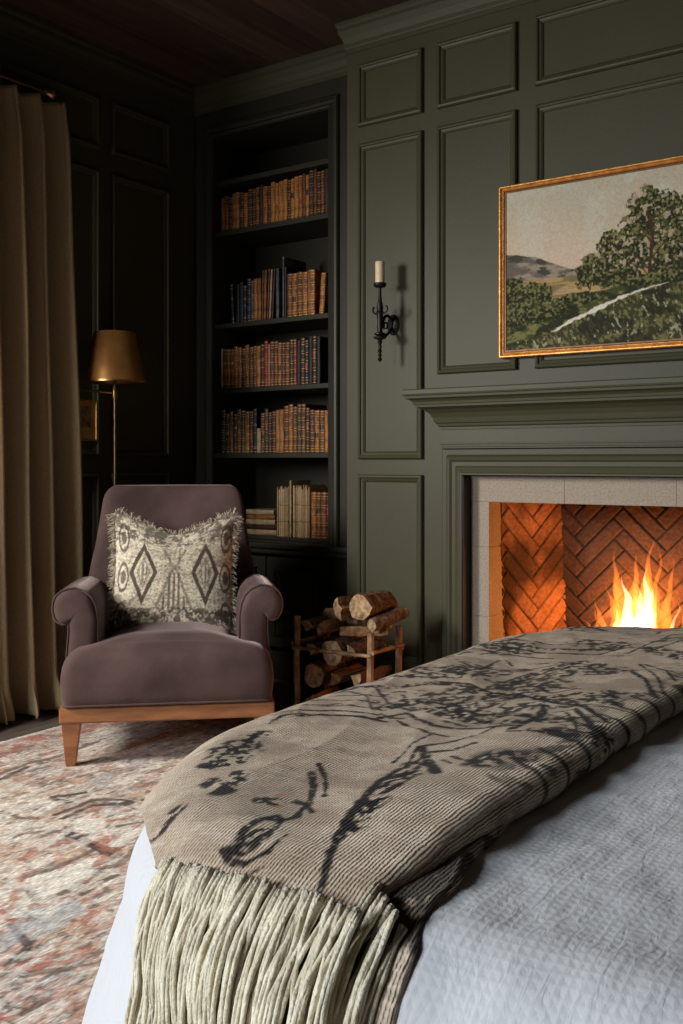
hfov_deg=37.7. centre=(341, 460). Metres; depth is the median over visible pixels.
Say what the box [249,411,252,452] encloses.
book
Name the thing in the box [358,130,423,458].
trim
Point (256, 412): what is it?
book
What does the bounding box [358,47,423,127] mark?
trim
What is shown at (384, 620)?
log
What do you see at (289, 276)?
book
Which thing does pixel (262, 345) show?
book
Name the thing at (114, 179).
trim
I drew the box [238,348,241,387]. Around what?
book
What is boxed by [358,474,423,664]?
trim
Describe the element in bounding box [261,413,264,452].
book
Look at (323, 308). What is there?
book
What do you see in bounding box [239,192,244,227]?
book
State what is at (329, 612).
log
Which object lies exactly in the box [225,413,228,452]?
book
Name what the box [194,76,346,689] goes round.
bookcase
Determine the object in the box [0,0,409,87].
ceiling
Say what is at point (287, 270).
book
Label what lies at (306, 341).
book
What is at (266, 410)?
book
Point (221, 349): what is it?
book
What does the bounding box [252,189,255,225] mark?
book
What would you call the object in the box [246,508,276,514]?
book
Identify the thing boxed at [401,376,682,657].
fireplace
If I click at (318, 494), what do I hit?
book
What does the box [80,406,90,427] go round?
print
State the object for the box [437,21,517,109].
trim
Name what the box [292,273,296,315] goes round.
book
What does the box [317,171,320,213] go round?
book
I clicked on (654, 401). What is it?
mantel shelf
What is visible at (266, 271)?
book
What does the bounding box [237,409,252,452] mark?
book
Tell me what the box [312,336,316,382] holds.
book
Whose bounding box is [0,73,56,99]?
curtain rod
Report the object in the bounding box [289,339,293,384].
book
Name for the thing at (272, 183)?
book
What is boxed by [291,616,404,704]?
rack
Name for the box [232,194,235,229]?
book
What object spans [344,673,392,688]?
baseboard
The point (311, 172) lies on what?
book
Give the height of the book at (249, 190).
0.184 m
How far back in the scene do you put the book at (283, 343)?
4.62 m
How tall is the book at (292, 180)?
0.192 m
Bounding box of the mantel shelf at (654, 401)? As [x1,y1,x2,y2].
[401,376,682,426]
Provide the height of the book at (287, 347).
0.199 m
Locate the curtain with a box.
[0,84,83,724]
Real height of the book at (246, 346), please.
0.202 m
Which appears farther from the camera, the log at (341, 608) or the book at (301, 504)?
the book at (301, 504)
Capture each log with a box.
[301,616,329,630]
[304,658,346,687]
[305,685,338,700]
[307,636,338,654]
[317,617,344,635]
[321,608,392,630]
[322,636,366,665]
[329,663,366,685]
[333,594,355,620]
[340,626,387,636]
[347,636,386,656]
[349,590,397,619]
[350,665,391,685]
[367,606,408,631]
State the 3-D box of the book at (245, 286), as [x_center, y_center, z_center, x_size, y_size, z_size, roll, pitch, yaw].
[-0.417,-0.747,4.819,0.018,0.175,0.154,0,0,35]
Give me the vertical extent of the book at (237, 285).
0.185 m
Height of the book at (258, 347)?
0.193 m
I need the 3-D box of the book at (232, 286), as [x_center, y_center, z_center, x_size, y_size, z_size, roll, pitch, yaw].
[-0.473,-0.755,4.880,0.027,0.191,0.187,0,0,35]
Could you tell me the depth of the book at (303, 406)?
4.55 m
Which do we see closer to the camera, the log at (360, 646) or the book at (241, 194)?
the log at (360, 646)
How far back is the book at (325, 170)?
4.48 m
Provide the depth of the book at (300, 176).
4.56 m
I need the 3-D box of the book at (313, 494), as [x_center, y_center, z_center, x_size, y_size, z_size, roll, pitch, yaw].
[-0.082,0.244,4.584,0.029,0.210,0.164,0,0,35]
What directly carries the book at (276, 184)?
on the bookcase at (288, 135)
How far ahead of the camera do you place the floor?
3.93 m
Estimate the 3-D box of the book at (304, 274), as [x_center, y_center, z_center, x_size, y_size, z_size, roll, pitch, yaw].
[-0.124,-0.760,4.612,0.032,0.201,0.161,0,0,35]
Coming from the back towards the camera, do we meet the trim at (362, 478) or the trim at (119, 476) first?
the trim at (119, 476)
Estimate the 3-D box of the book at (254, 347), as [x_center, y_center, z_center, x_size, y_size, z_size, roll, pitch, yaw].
[-0.365,-0.446,4.786,0.020,0.194,0.164,0,0,35]
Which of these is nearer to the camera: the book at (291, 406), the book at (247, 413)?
the book at (291, 406)
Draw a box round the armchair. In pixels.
[51,485,282,765]
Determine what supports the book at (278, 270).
on the bookcase at (288, 135)
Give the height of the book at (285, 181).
0.196 m
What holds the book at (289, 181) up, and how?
on the bookcase at (288, 135)
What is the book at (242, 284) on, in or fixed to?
on the bookcase at (288, 135)
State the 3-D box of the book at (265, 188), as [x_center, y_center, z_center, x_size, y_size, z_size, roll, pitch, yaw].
[-0.312,-1.195,4.750,0.029,0.183,0.168,0,0,35]
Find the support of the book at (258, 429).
on the bookcase at (288, 135)
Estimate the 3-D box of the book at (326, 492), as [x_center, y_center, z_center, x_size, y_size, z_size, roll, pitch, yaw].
[-0.013,0.244,4.535,0.031,0.210,0.164,0,0,35]
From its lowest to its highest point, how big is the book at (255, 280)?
0.200 m
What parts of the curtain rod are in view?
rod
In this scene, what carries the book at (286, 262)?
on the bookcase at (288, 135)
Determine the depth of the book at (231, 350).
4.80 m
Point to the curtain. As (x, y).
(42, 552)
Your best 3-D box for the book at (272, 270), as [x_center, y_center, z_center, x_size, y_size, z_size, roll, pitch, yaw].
[-0.284,-0.777,4.733,0.022,0.235,0.163,0,0,35]
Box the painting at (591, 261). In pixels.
[499,155,682,358]
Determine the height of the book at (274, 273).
0.235 m
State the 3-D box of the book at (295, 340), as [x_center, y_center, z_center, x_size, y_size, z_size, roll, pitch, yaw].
[-0.171,-0.454,4.644,0.018,0.211,0.156,0,0,35]
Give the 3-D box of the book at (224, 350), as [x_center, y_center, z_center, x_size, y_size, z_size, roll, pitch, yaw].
[-0.526,-0.445,4.886,0.024,0.192,0.141,0,0,35]
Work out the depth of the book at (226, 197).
4.82 m
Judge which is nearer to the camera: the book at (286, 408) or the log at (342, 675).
the log at (342, 675)
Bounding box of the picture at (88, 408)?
[80,400,96,440]
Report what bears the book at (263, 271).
on the bookcase at (288, 135)
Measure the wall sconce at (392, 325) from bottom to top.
0.311 m
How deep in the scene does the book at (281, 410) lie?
4.62 m
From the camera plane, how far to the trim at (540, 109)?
3.52 m
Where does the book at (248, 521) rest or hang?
on the book at (249, 526)
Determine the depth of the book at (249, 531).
4.71 m
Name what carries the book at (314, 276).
on the bookcase at (288, 135)
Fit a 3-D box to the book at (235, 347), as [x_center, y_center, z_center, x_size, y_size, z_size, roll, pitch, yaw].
[-0.468,-0.449,4.845,0.025,0.200,0.144,0,0,35]
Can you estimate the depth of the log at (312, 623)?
3.73 m
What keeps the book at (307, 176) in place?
on the bookcase at (288, 135)
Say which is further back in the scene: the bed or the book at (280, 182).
the book at (280, 182)
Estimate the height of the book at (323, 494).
0.210 m
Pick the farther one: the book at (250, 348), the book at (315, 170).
the book at (250, 348)
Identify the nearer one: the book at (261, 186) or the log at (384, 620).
the log at (384, 620)
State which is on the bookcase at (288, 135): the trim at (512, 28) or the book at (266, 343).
the book at (266, 343)
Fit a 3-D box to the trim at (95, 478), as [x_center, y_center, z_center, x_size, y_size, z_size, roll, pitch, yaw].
[-1.216,0.427,4.184,0.021,0.745,0.522,0,0,35]
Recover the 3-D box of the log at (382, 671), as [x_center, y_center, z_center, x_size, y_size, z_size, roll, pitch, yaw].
[0.109,0.785,3.653,0.050,0.061,0.190,0,0,38]
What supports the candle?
on the wall sconce at (392, 325)
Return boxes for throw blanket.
[124,626,682,1023]
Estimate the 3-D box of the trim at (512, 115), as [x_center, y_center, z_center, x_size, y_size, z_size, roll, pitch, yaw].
[0.510,-0.819,3.794,0.337,0.962,0.021,0,0,35]
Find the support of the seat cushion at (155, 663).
on the armchair
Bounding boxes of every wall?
[0,39,193,576]
[347,0,682,673]
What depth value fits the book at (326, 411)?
4.48 m
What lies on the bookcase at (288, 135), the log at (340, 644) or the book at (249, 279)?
the book at (249, 279)
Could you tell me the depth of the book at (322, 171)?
4.49 m
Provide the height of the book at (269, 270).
0.240 m
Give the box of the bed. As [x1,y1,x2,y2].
[82,710,682,1023]
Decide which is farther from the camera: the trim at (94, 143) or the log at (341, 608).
the trim at (94, 143)
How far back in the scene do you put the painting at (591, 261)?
3.51 m
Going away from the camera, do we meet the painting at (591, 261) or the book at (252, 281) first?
the painting at (591, 261)
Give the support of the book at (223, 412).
on the bookcase at (288, 135)
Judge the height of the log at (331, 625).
0.065 m
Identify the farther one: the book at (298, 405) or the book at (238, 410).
the book at (238, 410)
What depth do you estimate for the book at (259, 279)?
4.70 m
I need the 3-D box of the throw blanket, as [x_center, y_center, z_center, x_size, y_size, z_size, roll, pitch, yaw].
[0.291,0.579,1.782,0.698,0.410,1.974,0,0,35]
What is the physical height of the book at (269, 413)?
0.190 m
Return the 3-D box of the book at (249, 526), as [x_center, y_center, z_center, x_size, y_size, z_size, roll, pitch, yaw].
[-0.336,0.312,4.777,0.181,0.021,0.151,0,0,35]
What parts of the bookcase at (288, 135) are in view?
panel, door, shelf, shelf, shelf, shelf, shelf, moulding, panel, shelf, panel, door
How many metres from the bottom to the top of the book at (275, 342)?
0.208 m
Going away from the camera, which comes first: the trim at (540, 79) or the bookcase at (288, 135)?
the trim at (540, 79)
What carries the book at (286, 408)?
on the bookcase at (288, 135)
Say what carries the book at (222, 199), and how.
on the bookcase at (288, 135)
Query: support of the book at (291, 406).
on the bookcase at (288, 135)
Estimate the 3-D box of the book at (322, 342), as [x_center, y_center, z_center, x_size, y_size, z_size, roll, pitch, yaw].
[-0.065,-0.455,4.562,0.021,0.213,0.144,0,0,35]
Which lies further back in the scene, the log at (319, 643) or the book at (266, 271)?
the book at (266, 271)
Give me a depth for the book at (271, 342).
4.66 m
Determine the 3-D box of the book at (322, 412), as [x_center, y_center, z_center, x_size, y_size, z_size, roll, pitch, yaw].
[-0.050,-0.133,4.549,0.029,0.189,0.144,0,0,35]
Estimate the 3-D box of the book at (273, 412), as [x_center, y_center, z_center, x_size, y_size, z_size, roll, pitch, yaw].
[-0.272,-0.136,4.718,0.027,0.194,0.164,0,0,35]
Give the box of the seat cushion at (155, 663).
[60,622,273,705]
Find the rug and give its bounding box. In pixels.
[0,717,253,1023]
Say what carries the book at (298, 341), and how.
on the bookcase at (288, 135)
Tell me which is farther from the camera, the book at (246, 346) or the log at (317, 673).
the book at (246, 346)
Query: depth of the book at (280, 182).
4.62 m
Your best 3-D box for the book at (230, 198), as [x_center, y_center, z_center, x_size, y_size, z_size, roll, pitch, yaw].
[-0.496,-1.186,4.865,0.023,0.165,0.143,0,0,35]
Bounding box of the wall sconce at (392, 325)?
[372,282,398,361]
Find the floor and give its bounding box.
[0,679,340,741]
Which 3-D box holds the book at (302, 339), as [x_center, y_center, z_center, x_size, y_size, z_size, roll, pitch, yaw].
[-0.135,-0.455,4.616,0.025,0.212,0.154,0,0,35]
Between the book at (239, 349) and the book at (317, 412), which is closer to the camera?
the book at (317, 412)
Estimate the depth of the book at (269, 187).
4.67 m
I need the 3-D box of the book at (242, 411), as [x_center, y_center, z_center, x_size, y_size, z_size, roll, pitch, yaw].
[-0.428,-0.140,4.824,0.025,0.203,0.156,0,0,35]
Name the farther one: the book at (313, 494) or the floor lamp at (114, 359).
the book at (313, 494)
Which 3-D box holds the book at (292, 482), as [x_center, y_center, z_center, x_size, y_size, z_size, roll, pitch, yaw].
[-0.193,0.219,4.660,0.010,0.260,0.148,0,0,35]
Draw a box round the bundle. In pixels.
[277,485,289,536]
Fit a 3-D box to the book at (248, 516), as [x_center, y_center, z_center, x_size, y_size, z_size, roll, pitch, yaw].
[-0.339,0.264,4.780,0.173,0.021,0.151,0,0,35]
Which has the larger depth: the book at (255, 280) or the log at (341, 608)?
the book at (255, 280)
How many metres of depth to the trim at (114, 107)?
4.59 m
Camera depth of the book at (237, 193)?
4.78 m
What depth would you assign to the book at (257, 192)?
4.71 m
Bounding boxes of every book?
[221,198,224,231]
[221,349,222,388]
[221,410,236,452]
[223,349,226,387]
[225,196,230,230]
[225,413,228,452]
[227,349,229,387]
[229,197,231,229]
[229,411,236,452]
[230,284,235,322]
[230,349,233,387]
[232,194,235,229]
[233,414,236,452]
[234,346,244,387]
[236,192,239,228]
[236,284,239,321]
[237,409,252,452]
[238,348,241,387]
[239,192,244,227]
[240,282,246,321]
[241,410,247,452]
[242,348,244,386]
[243,285,246,321]
[244,193,247,226]
[245,345,252,386]
[245,411,249,452]
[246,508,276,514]
[246,514,276,519]
[246,519,276,524]
[246,524,276,529]
[247,278,253,320]
[247,529,276,535]
[248,189,251,226]
[249,347,252,386]
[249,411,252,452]
[251,280,253,320]
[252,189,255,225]
[253,346,256,386]
[253,409,264,452]
[254,279,257,319]
[255,187,259,224]
[257,346,260,386]
[257,428,260,452]
[258,278,261,319]
[260,185,264,224]
[261,344,263,385]
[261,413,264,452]
[262,270,264,319]
[263,186,267,223]
[264,270,267,318]
[264,341,270,385]
[265,409,275,452]
[267,268,270,318]
[268,186,270,222]
[268,344,269,385]
[268,412,271,452]
[269,269,273,318]
[270,341,273,385]
[271,182,276,222]
[271,269,275,318]
[272,411,275,452]
[274,341,280,385]
[275,183,278,221]
[276,268,281,317]
[276,410,279,452]
[278,342,281,384]
[279,181,282,220]
[280,409,283,452]
[282,257,305,316]
[282,342,284,384]
[283,179,287,220]
[284,267,303,316]
[284,406,288,452]
[285,342,289,384]
[287,180,290,219]
[287,273,292,316]
[288,404,296,452]
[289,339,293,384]
[290,480,310,536]
[291,179,293,218]
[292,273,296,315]
[292,484,327,537]
[293,339,299,384]
[293,406,296,452]
[294,176,298,218]
[297,272,301,315]
[297,340,300,383]
[297,404,300,452]
[299,175,302,217]
[301,338,308,383]
[301,404,326,452]
[302,272,307,314]
[303,173,308,216]
[305,340,308,383]
[306,175,308,215]
[306,408,327,452]
[308,269,326,314]
[309,170,313,215]
[309,336,312,383]
[310,410,317,452]
[311,491,324,537]
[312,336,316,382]
[314,169,320,214]
[314,410,319,452]
[316,491,327,538]
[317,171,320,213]
[317,336,327,382]
[319,273,327,312]
[319,410,324,451]
[321,170,323,213]
[321,492,325,538]
[324,169,327,212]
[325,410,327,451]
[326,492,327,538]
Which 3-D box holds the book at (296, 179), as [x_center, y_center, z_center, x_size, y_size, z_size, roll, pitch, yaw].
[-0.161,-1.203,4.643,0.026,0.198,0.168,0,0,35]
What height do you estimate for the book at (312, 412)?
0.194 m
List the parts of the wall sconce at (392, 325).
stem, arm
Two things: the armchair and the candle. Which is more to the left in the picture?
the armchair
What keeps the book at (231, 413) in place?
on the bookcase at (288, 135)
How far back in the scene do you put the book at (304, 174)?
4.55 m
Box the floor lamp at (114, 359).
[81,329,144,485]
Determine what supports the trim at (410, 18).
attached to the wall at (643, 126)
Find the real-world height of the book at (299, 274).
0.204 m
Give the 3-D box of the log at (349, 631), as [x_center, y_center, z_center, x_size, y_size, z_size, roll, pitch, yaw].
[0.082,0.621,3.659,0.178,0.045,0.044,0,0,15]
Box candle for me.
[375,260,384,281]
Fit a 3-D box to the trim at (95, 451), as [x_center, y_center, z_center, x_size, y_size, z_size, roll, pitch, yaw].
[-1.216,-0.650,4.184,0.021,1.260,0.522,0,0,35]
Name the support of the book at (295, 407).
on the bookcase at (288, 135)
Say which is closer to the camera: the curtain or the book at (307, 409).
the curtain
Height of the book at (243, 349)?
0.188 m
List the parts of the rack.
post, rail, post, rail, post, rail, post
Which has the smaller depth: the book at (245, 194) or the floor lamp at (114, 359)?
the floor lamp at (114, 359)
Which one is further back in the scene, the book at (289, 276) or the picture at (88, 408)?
the book at (289, 276)
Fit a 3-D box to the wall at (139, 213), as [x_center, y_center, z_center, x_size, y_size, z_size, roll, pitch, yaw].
[-2.265,-0.405,2.891,0.200,2.810,6.900,0,0,35]
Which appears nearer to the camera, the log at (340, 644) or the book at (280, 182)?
the log at (340, 644)
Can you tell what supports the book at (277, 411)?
on the bookcase at (288, 135)
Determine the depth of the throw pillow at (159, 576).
3.67 m
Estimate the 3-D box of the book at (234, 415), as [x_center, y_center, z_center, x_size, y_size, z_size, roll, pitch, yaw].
[-0.472,-0.132,4.849,0.024,0.187,0.142,0,0,35]
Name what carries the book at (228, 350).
on the bookcase at (288, 135)
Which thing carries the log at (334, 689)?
in the rack
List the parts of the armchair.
leg, arm, frame, backrest, arm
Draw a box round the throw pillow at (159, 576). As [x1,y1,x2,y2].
[106,508,243,638]
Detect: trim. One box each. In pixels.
[0,0,536,116]
[0,59,99,149]
[71,161,99,455]
[82,473,99,556]
[110,102,169,172]
[110,174,169,456]
[110,473,169,487]
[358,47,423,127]
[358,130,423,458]
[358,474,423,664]
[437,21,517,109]
[437,109,517,373]
[535,0,682,86]
[535,72,682,368]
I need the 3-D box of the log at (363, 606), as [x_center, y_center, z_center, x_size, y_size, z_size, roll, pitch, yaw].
[0.120,0.529,3.680,0.110,0.099,0.179,0,0,35]
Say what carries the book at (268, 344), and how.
on the bookcase at (288, 135)
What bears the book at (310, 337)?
on the bookcase at (288, 135)
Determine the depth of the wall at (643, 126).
3.86 m
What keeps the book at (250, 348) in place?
on the bookcase at (288, 135)
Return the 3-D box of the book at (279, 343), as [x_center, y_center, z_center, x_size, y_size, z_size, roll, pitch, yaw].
[-0.245,-0.449,4.694,0.022,0.201,0.152,0,0,35]

